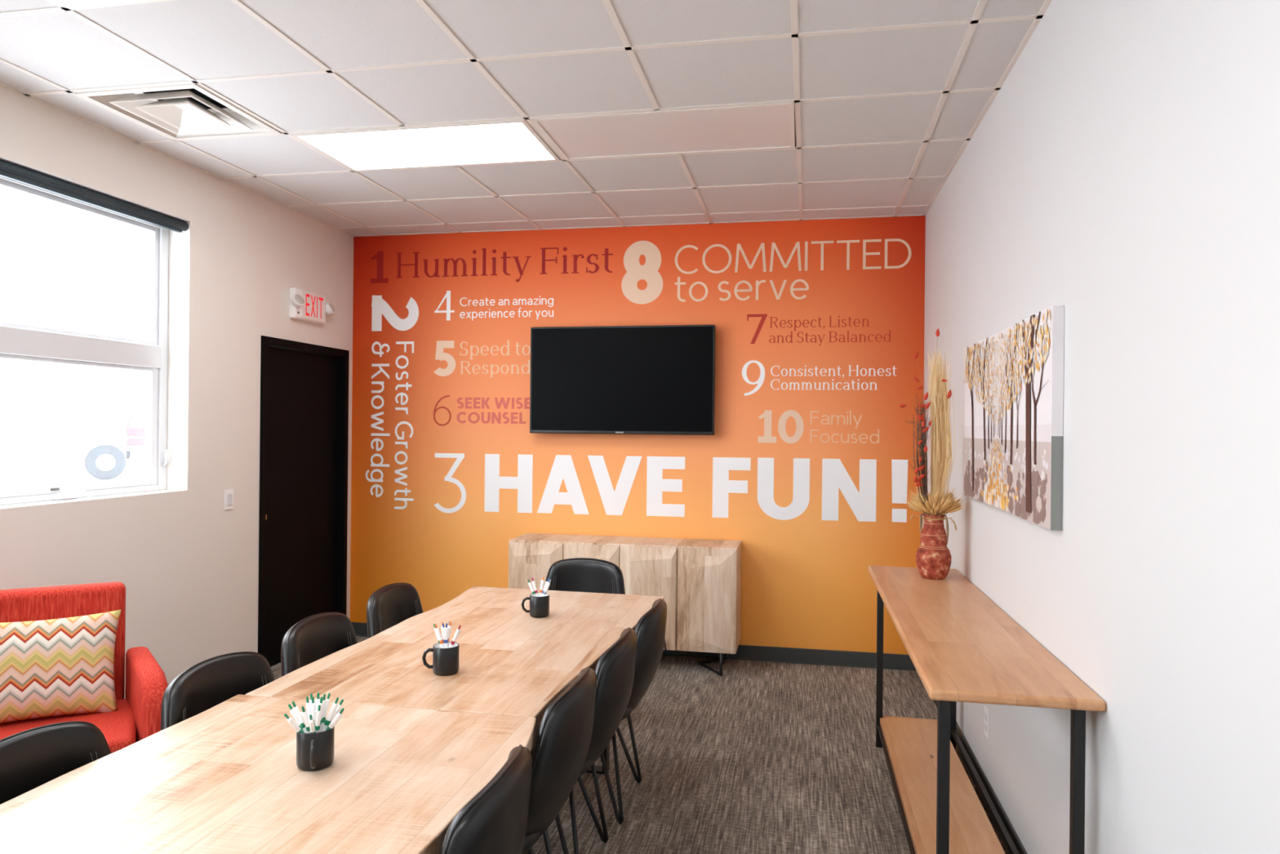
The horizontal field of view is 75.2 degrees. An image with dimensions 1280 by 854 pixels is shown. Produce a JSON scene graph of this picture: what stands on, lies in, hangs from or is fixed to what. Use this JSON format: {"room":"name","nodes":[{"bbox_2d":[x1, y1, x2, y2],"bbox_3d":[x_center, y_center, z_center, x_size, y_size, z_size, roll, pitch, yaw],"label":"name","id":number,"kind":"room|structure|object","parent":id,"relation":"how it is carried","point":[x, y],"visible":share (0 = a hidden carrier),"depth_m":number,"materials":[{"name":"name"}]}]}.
{"room":"conference room","nodes":[
{"label":"conference room","id":0,"kind":"room"},
{"bbox_2d":[0,84,353,684],"bbox_3d":[-2.977,-0.118,2.521,0.200,3.338,7.960,1,0,11],"label":"wall","id":1,"kind":"structure","parent":0,"point":[187,565],"depth_m":4.61,"materials":[{"name":"white paint"}]},
{"bbox_2d":[0,176,168,505],"bbox_3d":[-2.788,-0.397,3.677,0.118,1.480,1.860,1,0,11],"label":"window","id":2,"kind":"structure","parent":1,"relation":"in","point":[22,342],"depth_m":4.26,"materials":[{"name":"white plastic"}]},
{"bbox_2d":[0,155,189,232],"bbox_3d":[-2.676,-1.099,3.657,0.056,0.072,1.852,1,0,11],"label":"roller blind","id":3,"kind":"object","parent":2,"relation":"attached to","point":[10,169],"visible":1,"depth_m":3.92,"materials":[{"name":"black fabric"}]},
{"bbox_2d":[224,488,233,510],"bbox_3d":[-2.419,0.427,4.893,0.011,0.118,0.074,1,0,11],"label":"light switch","id":4,"kind":"object","parent":1,"relation":"attached to","point":[228,494],"visible":1,"depth_m":4.88,"materials":[{"name":"white plastic"}]},
{"bbox_2d":[257,335,349,666],"bbox_3d":[-2.348,0.495,5.684,0.172,2.128,1.012,1,0,11],"label":"door","id":5,"kind":"structure","parent":1,"relation":"in","point":[304,428],"depth_m":5.66,"materials":[{"name":"black paint"}]},
{"bbox_2d":[288,287,334,324],"bbox_3d":[-2.223,-0.815,5.644,0.089,0.198,0.464,1,0,11],"label":"exit sign","id":6,"kind":"object","parent":1,"relation":"attached to","point":[304,305],"visible":1,"depth_m":5.59,"materials":[{"name":"white plastic"}]},
{"bbox_2d":[290,293,305,307],"bbox_3d":[-2.253,-0.831,5.458,0.080,0.089,0.088,1,0,11],"label":"lamp","id":7,"kind":"object","parent":6,"relation":"attached to","point":[297,300],"depth_m":5.45,"materials":[{"name":"grey plastic"}]},
{"bbox_2d":[325,302,334,315],"bbox_3d":[-2.183,-0.830,5.826,0.078,0.089,0.086,1,0,0],"label":"lamp","id":8,"kind":"object","parent":6,"relation":"attached to","point":[330,309],"depth_m":5.80,"materials":[{"name":"grey plastic"}]},
{"bbox_2d":[0,0,1045,235],"bbox_3d":[-0.861,-1.644,2.118,4.479,0.446,7.960,1,0,11],"label":"ceiling","id":9,"kind":"structure","parent":0,"point":[202,39],"depth_m":3.40,"materials":[{"name":"tile"}]},
{"bbox_2d":[52,0,143,8],"bbox_3d":[-1.422,-1.470,2.424,1.190,0.104,0.583,1,0,11],"label":"ceiling light","id":10,"kind":"object","parent":9,"relation":"attached to","point":[65,3],"visible":1,"depth_m":2.79,"materials":[{"name":"white plastic"}]},
{"bbox_2d":[61,0,90,3],"bbox_3d":[-1.422,-1.426,2.424,1.146,0.005,0.539,1,0,11],"label":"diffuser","id":11,"kind":"object","parent":10,"relation":"attached to","point":[62,1],"depth_m":2.79,"materials":[{"name":"white"}]},
{"bbox_2d":[74,83,281,140],"bbox_3d":[-2.078,-1.545,3.791,0.586,0.266,0.586,1,0,11],"label":"ceiling vent","id":12,"kind":"object","parent":9,"relation":"in","point":[183,112],"visible":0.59,"depth_m":3.83,"materials":[{"name":"white metal"}]},
{"bbox_2d":[290,120,559,171],"bbox_3d":[-1.060,-1.466,4.217,1.190,0.104,0.583,1,0,11],"label":"ceiling light","id":13,"kind":"object","parent":9,"relation":"attached to","point":[513,141],"visible":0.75,"depth_m":4.19,"materials":[{"name":"white plastic"}]},
{"bbox_2d":[0,0,1052,236],"bbox_3d":[-0.854,-1.419,2.116,4.099,0.005,7.600,1,0,11],"label":"grid","id":14,"kind":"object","parent":9,"relation":"attached to","point":[975,20],"depth_m":3.58,"materials":[{"name":"white metal"}]},
{"bbox_2d":[530,102,795,160],"bbox_3d":[0.138,-1.454,3.989,1.190,0.104,0.583,1,0,11],"label":"tile","id":15,"kind":"object","parent":9,"relation":"attached to","point":[762,126],"visible":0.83,"depth_m":3.96,"materials":[{"name":"white plastic"}]},
{"bbox_2d":[350,215,925,654],"bbox_3d":[-0.132,-0.088,5.935,4.099,3.338,0.180,1,0,11],"label":"wall","id":16,"kind":"structure","parent":0,"point":[806,581],"depth_m":5.76,"materials":[{"name":"orange paint"}]},
{"bbox_2d":[365,294,418,509],"bbox_3d":[-1.843,-0.188,6.171,0.415,1.591,0.001,1,0,11],"label":"lettering","id":17,"kind":"object","parent":16,"relation":"attached to","point":[380,306],"depth_m":6.18,"materials":[{"name":"white paint"}]},
{"bbox_2d":[433,395,529,426],"bbox_3d":[-1.149,-0.118,6.038,0.753,0.225,0.001,1,0,11],"label":"lettering","id":18,"kind":"object","parent":16,"relation":"attached to","point":[498,419],"depth_m":6.03,"materials":[{"name":"brown paint"}]},
{"bbox_2d":[433,340,530,377],"bbox_3d":[-1.150,-0.495,6.039,0.747,0.268,0.001,1,0,11],"label":"lettering","id":19,"kind":"object","parent":16,"relation":"attached to","point":[440,355],"depth_m":6.07,"materials":[{"name":"beige paint"}]},
{"bbox_2d":[370,247,613,283],"bbox_3d":[-1.101,-1.173,6.031,1.856,0.256,0.001,1,0,11],"label":"lettering","id":20,"kind":"object","parent":16,"relation":"attached to","point":[380,255],"depth_m":6.05,"materials":[{"name":"red paint"}]},
{"bbox_2d":[434,290,553,320],"bbox_3d":[-1.064,-0.885,6.023,0.910,0.221,0.001,1,0,11],"label":"lettering","id":21,"kind":"object","parent":16,"relation":"attached to","point":[448,311],"depth_m":6.03,"materials":[{"name":"white paint"}]},
{"bbox_2d":[529,324,715,435],"bbox_3d":[-0.127,-0.325,5.788,1.304,0.748,0.106,1,0,11],"label":"television","id":22,"kind":"object","parent":16,"relation":"attached to","point":[607,380],"visible":1,"depth_m":5.73,"materials":[{"name":"black plastic"}]},
{"bbox_2d":[351,622,916,671],"bbox_3d":[-0.166,1.530,5.837,4.099,0.100,0.018,1,0,11],"label":"baseboard","id":23,"kind":"structure","parent":16,"relation":"attached to","point":[745,652],"depth_m":5.59,"materials":[{"name":"grey"}]},
{"bbox_2d":[434,453,907,522],"bbox_3d":[0.127,0.422,5.791,3.337,0.445,0.001,1,0,11],"label":"lettering","id":24,"kind":"object","parent":16,"relation":"attached to","point":[834,474],"depth_m":5.76,"materials":[{"name":"white paint"}]},
{"bbox_2d":[621,238,911,304],"bbox_3d":[0.829,-1.074,5.660,1.953,0.444,0.001,1,0,11],"label":"lettering","id":25,"kind":"object","parent":16,"relation":"attached to","point":[636,272],"depth_m":5.75,"materials":[{"name":"beige paint"}]},
{"bbox_2d":[758,409,879,443],"bbox_3d":[1.196,0.000,5.586,0.796,0.227,0.001,1,0,11],"label":"lettering","id":26,"kind":"object","parent":16,"relation":"attached to","point":[767,437],"depth_m":5.62,"materials":[{"name":"beige paint"}]},
{"bbox_2d":[742,360,896,395],"bbox_3d":[1.196,-0.330,5.587,1.018,0.242,0.001,1,0,11],"label":"lettering","id":27,"kind":"object","parent":16,"relation":"attached to","point":[761,380],"depth_m":5.61,"materials":[{"name":"white paint"}]},
{"bbox_2d":[746,314,891,345],"bbox_3d":[1.198,-0.657,5.588,0.951,0.218,0.001,1,0,11],"label":"lettering","id":28,"kind":"object","parent":16,"relation":"attached to","point":[763,316],"depth_m":5.60,"materials":[{"name":"red paint"}]},
{"bbox_2d":[271,635,1008,853],"bbox_3d":[-0.883,1.631,2.114,4.499,0.120,8.000,1,0,11],"label":"floor","id":29,"kind":"structure","parent":0,"point":[756,757],"depth_m":3.87,"materials":[{"name":"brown carpet"}]},
{"bbox_2d":[0,720,111,804],"bbox_3d":[-1.210,1.143,1.873,0.566,0.851,0.484,1,0,11],"label":"dining chair","id":30,"kind":"object","parent":29,"relation":"on","point":[30,758],"visible":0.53,"depth_m":1.98,"materials":[{"name":"black leather"}]},
{"bbox_2d":[0,581,168,753],"bbox_3d":[-2.273,1.101,3.060,0.940,0.915,0.669,1,0,-30],"label":"armchair","id":31,"kind":"object","parent":29,"relation":"on","point":[137,717],"visible":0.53,"depth_m":3.24,"materials":[{"name":"red fabric"}]},
{"bbox_2d":[0,609,120,723],"bbox_3d":[-2.285,0.916,3.150,0.536,0.383,0.172,1,0,-32],"label":"cushion","id":32,"kind":"object","parent":31,"relation":"on","point":[62,666],"visible":1,"depth_m":3.14,"materials":[{"name":"fabric"}]},
{"bbox_2d":[160,651,275,730],"bbox_3d":[-1.088,1.144,2.508,0.566,0.851,0.484,1,0,14],"label":"dining chair","id":33,"kind":"object","parent":29,"relation":"on","point":[211,682],"visible":0.32,"depth_m":2.54,"materials":[{"name":"black leather"}]},
{"bbox_2d":[0,693,536,853],"bbox_3d":[-0.908,1.190,1.554,0.999,0.760,1.770,1,0,11],"label":"conference table","id":34,"kind":"object","parent":29,"relation":"on","point":[225,778],"visible":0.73,"depth_m":1.86,"materials":[{"name":"brown wood"}]},
{"bbox_2d":[296,725,334,771],"bbox_3d":[-0.769,0.766,1.985,0.112,0.092,0.085,1,0,43],"label":"mug","id":35,"kind":"object","parent":34,"relation":"on","point":[314,751],"visible":0.89,"depth_m":1.96,"materials":[{"name":"black ceramic"}]},
{"bbox_2d":[284,713,304,733],"bbox_3d":[-0.797,0.738,1.976,0.014,0.133,0.098,1,0,45],"label":"pen","id":36,"kind":"object","parent":35,"relation":"in","point":[291,721],"visible":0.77,"depth_m":1.95,"materials":[{"name":"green plastic"}]},
{"bbox_2d":[288,703,303,730],"bbox_3d":[-0.802,0.736,1.996,0.092,0.137,0.012,1,0,5],"label":"pen","id":37,"kind":"object","parent":35,"relation":"in","point":[291,712],"visible":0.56,"depth_m":1.99,"materials":[{"name":"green plastic"}]},
{"bbox_2d":[292,701,307,733],"bbox_3d":[-0.798,0.729,1.988,0.067,0.150,0.012,1,0,-16],"label":"pen","id":38,"kind":"object","parent":35,"relation":"in","point":[295,709],"visible":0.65,"depth_m":1.98,"materials":[{"name":"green plastic"}]},
{"bbox_2d":[300,706,310,733],"bbox_3d":[-0.783,0.729,1.975,0.014,0.150,0.067,1,0,17],"label":"pen","id":39,"kind":"object","parent":35,"relation":"in","point":[304,713],"visible":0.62,"depth_m":1.95,"materials":[{"name":"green plastic"}]},
{"bbox_2d":[306,696,311,719],"bbox_3d":[-0.785,0.723,1.989,0.014,0.161,0.030,1,0,42],"label":"pen","id":40,"kind":"object","parent":35,"relation":"in","point":[308,703],"visible":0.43,"depth_m":1.98,"materials":[{"name":"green plastic"}]},
{"bbox_2d":[308,714,315,733],"bbox_3d":[-0.774,0.736,1.972,0.012,0.137,0.093,1,0,-13],"label":"pen","id":41,"kind":"object","parent":35,"relation":"in","point":[312,726],"visible":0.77,"depth_m":1.94,"materials":[{"name":"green plastic"}]},
{"bbox_2d":[311,696,315,725],"bbox_3d":[-0.779,0.723,1.988,0.014,0.161,0.027,1,0,10],"label":"pen","id":42,"kind":"object","parent":35,"relation":"in","point":[313,703],"visible":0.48,"depth_m":1.98,"materials":[{"name":"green plastic"}]},
{"bbox_2d":[314,692,319,710],"bbox_3d":[-0.779,0.723,2.001,0.014,0.161,0.027,1,0,-12],"label":"pen","id":43,"kind":"object","parent":35,"relation":"in","point":[317,700],"visible":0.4,"depth_m":2.00,"materials":[{"name":"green plastic"}]},
{"bbox_2d":[314,704,321,733],"bbox_3d":[-0.769,0.729,1.978,0.014,0.151,0.065,1,0,-26],"label":"pen","id":44,"kind":"object","parent":35,"relation":"in","point":[317,713],"visible":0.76,"depth_m":1.96,"materials":[{"name":"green plastic"}]},
{"bbox_2d":[317,696,323,732],"bbox_3d":[-0.771,0.724,1.989,0.032,0.160,0.014,1,0,44],"label":"pen","id":45,"kind":"object","parent":35,"relation":"in","point":[321,703],"visible":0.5,"depth_m":1.98,"materials":[{"name":"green plastic"}]},
{"bbox_2d":[320,693,327,732],"bbox_3d":[-0.770,0.723,1.998,0.033,0.161,0.012,1,0,-25],"label":"pen","id":46,"kind":"object","parent":35,"relation":"in","point":[324,700],"visible":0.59,"depth_m":2.00,"materials":[{"name":"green plastic"}]},
{"bbox_2d":[320,693,330,730],"bbox_3d":[-0.773,0.728,2.010,0.012,0.153,0.061,1,0,23],"label":"pen","id":47,"kind":"object","parent":35,"relation":"in","point":[327,699],"visible":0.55,"depth_m":2.02,"materials":[{"name":"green plastic"}]},
{"bbox_2d":[320,697,338,731],"bbox_3d":[-0.760,0.729,2.000,0.066,0.151,0.012,1,0,-18],"label":"pen","id":48,"kind":"object","parent":35,"relation":"in","point":[335,705],"visible":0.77,"depth_m":2.00,"materials":[{"name":"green plastic"}]},
{"bbox_2d":[325,707,344,730],"bbox_3d":[-0.754,0.737,1.990,0.096,0.134,0.012,1,0,8],"label":"pen","id":49,"kind":"object","parent":35,"relation":"in","point":[338,715],"visible":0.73,"depth_m":1.98,"materials":[{"name":"white plastic"}]},
{"bbox_2d":[328,698,343,724],"bbox_3d":[-0.763,0.738,2.014,0.014,0.134,0.097,1,0,36],"label":"pen","id":50,"kind":"object","parent":35,"relation":"in","point":[339,707],"visible":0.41,"depth_m":2.04,"materials":[{"name":"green plastic"}]},
{"bbox_2d":[280,612,357,676],"bbox_3d":[-1.005,1.145,3.101,0.566,0.851,0.484,1,0,11],"label":"dining chair","id":51,"kind":"object","parent":29,"relation":"on","point":[316,637],"visible":0.24,"depth_m":3.14,"materials":[{"name":"black leather"}]},
{"bbox_2d":[366,582,422,638],"bbox_3d":[-0.905,1.147,3.723,0.566,0.851,0.484,1,0,11],"label":"dining chair","id":52,"kind":"object","parent":29,"relation":"on","point":[391,604],"visible":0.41,"depth_m":3.76,"materials":[{"name":"black leather"}]},
{"bbox_2d":[245,586,664,853],"bbox_3d":[-0.540,1.195,3.288,1.008,0.760,1.766,1,0,11],"label":"conference table","id":53,"kind":"object","parent":29,"relation":"on","point":[513,662],"visible":0.59,"depth_m":2.95,"materials":[{"name":"brown wood"}]},
{"bbox_2d":[422,641,459,675],"bbox_3d":[-0.654,0.768,2.758,0.112,0.092,0.086,1,0,30],"label":"mug","id":54,"kind":"object","parent":53,"relation":"on","point":[445,660],"visible":0.94,"depth_m":2.72,"materials":[{"name":"black ceramic"}]},
{"bbox_2d":[433,623,441,648],"bbox_3d":[-0.657,0.730,2.757,0.066,0.151,0.012,1,0,20],"label":"pen","id":55,"kind":"object","parent":54,"relation":"in","point":[433,624],"visible":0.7,"depth_m":2.76,"materials":[{"name":"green plastic"}]},
{"bbox_2d":[435,623,444,648],"bbox_3d":[-0.652,0.728,2.749,0.054,0.155,0.014,1,0,-10],"label":"pen","id":56,"kind":"object","parent":54,"relation":"in","point":[441,641],"visible":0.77,"depth_m":2.74,"materials":[{"name":"white plastic"}]},
{"bbox_2d":[440,622,448,648],"bbox_3d":[-0.643,0.726,2.751,0.013,0.160,0.039,1,0,34],"label":"pen","id":57,"kind":"object","parent":54,"relation":"in","point":[442,628],"visible":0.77,"depth_m":2.74,"materials":[{"name":"white plastic"}]},
{"bbox_2d":[444,622,448,646],"bbox_3d":[-0.642,0.726,2.751,0.013,0.160,0.039,1,0,-22],"label":"pen","id":58,"kind":"object","parent":54,"relation":"in","point":[446,628],"visible":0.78,"depth_m":2.74,"materials":[{"name":"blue plastic"}]},
{"bbox_2d":[446,621,451,647],"bbox_3d":[-0.641,0.726,2.753,0.040,0.160,0.012,1,0,-40],"label":"pen","id":59,"kind":"object","parent":54,"relation":"in","point":[450,624],"visible":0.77,"depth_m":2.76,"materials":[{"name":"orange plastic"}]},
{"bbox_2d":[448,625,461,648],"bbox_3d":[-0.626,0.731,2.751,0.066,0.151,0.012,1,0,1],"label":"pen","id":60,"kind":"object","parent":54,"relation":"in","point":[458,631],"visible":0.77,"depth_m":2.75,"materials":[{"name":"white plastic"}]},
{"bbox_2d":[521,592,549,617],"bbox_3d":[-0.445,0.770,3.595,0.112,0.092,0.086,1,0,34],"label":"mug","id":61,"kind":"object","parent":53,"relation":"on","point":[539,606],"visible":0.94,"depth_m":3.55,"materials":[{"name":"black ceramic"}]},
{"bbox_2d":[527,579,536,596],"bbox_3d":[-0.452,0.734,3.589,0.069,0.149,0.012,1,0,4],"label":"pen","id":62,"kind":"object","parent":61,"relation":"in","point":[529,583],"visible":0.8,"depth_m":3.59,"materials":[{"name":"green plastic"}]},
{"bbox_2d":[531,577,538,596],"bbox_3d":[-0.445,0.731,3.593,0.057,0.154,0.012,1,0,23],"label":"pen","id":63,"kind":"object","parent":61,"relation":"in","point":[533,581],"visible":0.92,"depth_m":3.59,"materials":[{"name":"white plastic"}]},
{"bbox_2d":[538,577,544,596],"bbox_3d":[-0.431,0.729,3.590,0.014,0.159,0.040,1,0,42],"label":"pen","id":64,"kind":"object","parent":61,"relation":"in","point":[542,580],"visible":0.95,"depth_m":3.59,"materials":[{"name":"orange plastic"}]},
{"bbox_2d":[541,578,549,596],"bbox_3d":[-0.422,0.732,3.590,0.058,0.154,0.013,1,0,-12],"label":"pen","id":65,"kind":"object","parent":61,"relation":"in","point":[547,581],"visible":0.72,"depth_m":3.59,"materials":[{"name":"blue plastic"}]},
{"bbox_2d":[542,579,551,596],"bbox_3d":[-0.417,0.733,3.586,0.066,0.151,0.012,1,0,4],"label":"pen","id":66,"kind":"object","parent":61,"relation":"in","point":[548,583],"visible":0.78,"depth_m":3.58,"materials":[{"name":"grey plastic"}]},
{"bbox_2d":[440,744,532,853],"bbox_3d":[-0.538,1.149,1.830,0.566,0.851,0.484,1,0,10],"label":"dining chair","id":67,"kind":"object","parent":29,"relation":"on","point":[495,820],"visible":1,"depth_m":1.69,"materials":[{"name":"black leather"}]},
{"bbox_2d":[521,666,596,853],"bbox_3d":[-0.424,1.151,2.475,0.566,0.851,0.484,1,0,11],"label":"dining chair","id":68,"kind":"object","parent":29,"relation":"on","point":[564,736],"visible":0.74,"depth_m":2.28,"materials":[{"name":"black leather"}]},
{"bbox_2d":[530,626,636,853],"bbox_3d":[-0.303,1.152,2.986,0.566,0.851,0.484,1,0,11],"label":"dining chair","id":69,"kind":"object","parent":29,"relation":"on","point":[615,668],"visible":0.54,"depth_m":2.81,"materials":[{"name":"black leather"}]},
{"bbox_2d":[544,557,625,594],"bbox_3d":[-0.363,1.152,4.370,0.484,0.851,0.566,1,0,16],"label":"dining chair","id":70,"kind":"object","parent":29,"relation":"on","point":[588,575],"visible":0.34,"depth_m":4.59,"materials":[{"name":"black leather"}]},
{"bbox_2d":[508,533,741,675],"bbox_3d":[-0.101,1.173,5.607,1.526,0.814,0.416,1,0,11],"label":"sideboard","id":71,"kind":"object","parent":29,"relation":"on","point":[699,580],"visible":0.56,"depth_m":5.35,"materials":[{"name":"brown wood"}]},
{"bbox_2d":[600,598,666,825],"bbox_3d":[-0.175,1.154,3.517,0.566,0.851,0.484,1,0,11],"label":"dining chair","id":72,"kind":"object","parent":29,"relation":"on","point":[650,629],"visible":0.52,"depth_m":3.33,"materials":[{"name":"black leather"}]},
{"bbox_2d":[867,565,1106,853],"bbox_3d":[1.202,1.156,3.255,0.444,0.872,2.110,1,0,11],"label":"console table","id":73,"kind":"object","parent":29,"relation":"on","point":[962,646],"visible":1,"depth_m":2.92,"materials":[{"name":"brown wood"}]},
{"bbox_2d":[910,513,956,579],"bbox_3d":[1.399,0.569,3.984,0.213,0.306,0.162,1,0,11],"label":"clay vase","id":74,"kind":"object","parent":73,"relation":"on","point":[933,556],"visible":0.98,"depth_m":3.93,"materials":[{"name":"ceramic"}]},
{"bbox_2d":[899,328,951,515],"bbox_3d":[1.362,0.011,3.975,0.236,0.963,0.085,1,0,11],"label":"bunch","id":75,"kind":"object","parent":74,"relation":"in","point":[922,442],"visible":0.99,"depth_m":3.97,"materials":[{"name":"brown plant"}]},
{"bbox_2d":[904,485,968,515],"bbox_3d":[1.415,0.372,3.973,0.313,0.230,0.244,1,0,21],"label":"sheaf","id":76,"kind":"object","parent":74,"relation":"in","point":[947,504],"visible":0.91,"depth_m":3.94,"materials":[{"name":"brown plant"}]},
{"bbox_2d":[925,342,955,515],"bbox_3d":[1.440,0.036,3.989,0.141,0.913,0.132,1,0,-6],"label":"dried grass","id":77,"kind":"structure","parent":74,"relation":"in","point":[941,436],"depth_m":3.97,"materials":[{"name":"brown plant"}]},
{"bbox_2d":[880,715,1005,853],"bbox_3d":[1.173,1.458,3.254,0.294,0.028,1.800,1,0,11],"label":"shelf","id":78,"kind":"object","parent":73,"relation":"attached to","point":[909,744],"depth_m":3.28,"materials":[{"name":"brown wood"}]},
{"bbox_2d":[922,0,1279,853],"bbox_3d":[1.234,-0.078,1.711,0.180,3.338,7.960,1,0,11],"label":"wall","id":79,"kind":"structure","parent":0,"point":[1123,174],"depth_m":1.99,"materials":[{"name":"white paint"}]},
{"bbox_2d":[933,699,1027,853],"bbox_3d":[1.120,1.540,1.719,0.018,0.100,7.580,1,0,11],"label":"baseboard","id":80,"kind":"structure","parent":79,"relation":"attached to","point":[1021,850],"depth_m":3.43,"materials":[{"name":"grey"}]},
{"bbox_2d":[984,705,989,738],"bbox_3d":[1.478,1.260,3.545,0.009,0.118,0.074,1,0,11],"label":"power outlet","id":81,"kind":"object","parent":79,"relation":"attached to","point":[986,710],"visible":1,"depth_m":3.53,"materials":[{"name":"white plastic"}]},
{"bbox_2d":[963,305,1064,530],"bbox_3d":[1.419,-0.027,3.251,0.037,0.694,1.399,1,0,11],"label":"canvas painting","id":82,"kind":"object","parent":79,"relation":"attached to","point":[1014,375],"visible":1,"depth_m":2.94,"materials":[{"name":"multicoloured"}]},
{"label":"outside","id":83,"kind":"structure","parent":0,"visible":0},
{"bbox_2d":[0,441,145,490],"bbox_3d":[-42.041,1.398,29.174,86.458,0.180,150.000,1,0,11],"label":"ground","id":84,"kind":"structure","parent":83,"point":[20,475],"depth_m":27.45,"materials":[{"name":"white"}]},
{"bbox_2d":[0,364,126,479],"bbox_3d":[-19.389,-0.276,23.027,8.720,3.600,2.520,1,0,-34],"label":"truck","id":85,"kind":"object","parent":84,"relation":"on","point":[47,414],"visible":1,"depth_m":23.74,"materials":[{"name":"white paint"}]},
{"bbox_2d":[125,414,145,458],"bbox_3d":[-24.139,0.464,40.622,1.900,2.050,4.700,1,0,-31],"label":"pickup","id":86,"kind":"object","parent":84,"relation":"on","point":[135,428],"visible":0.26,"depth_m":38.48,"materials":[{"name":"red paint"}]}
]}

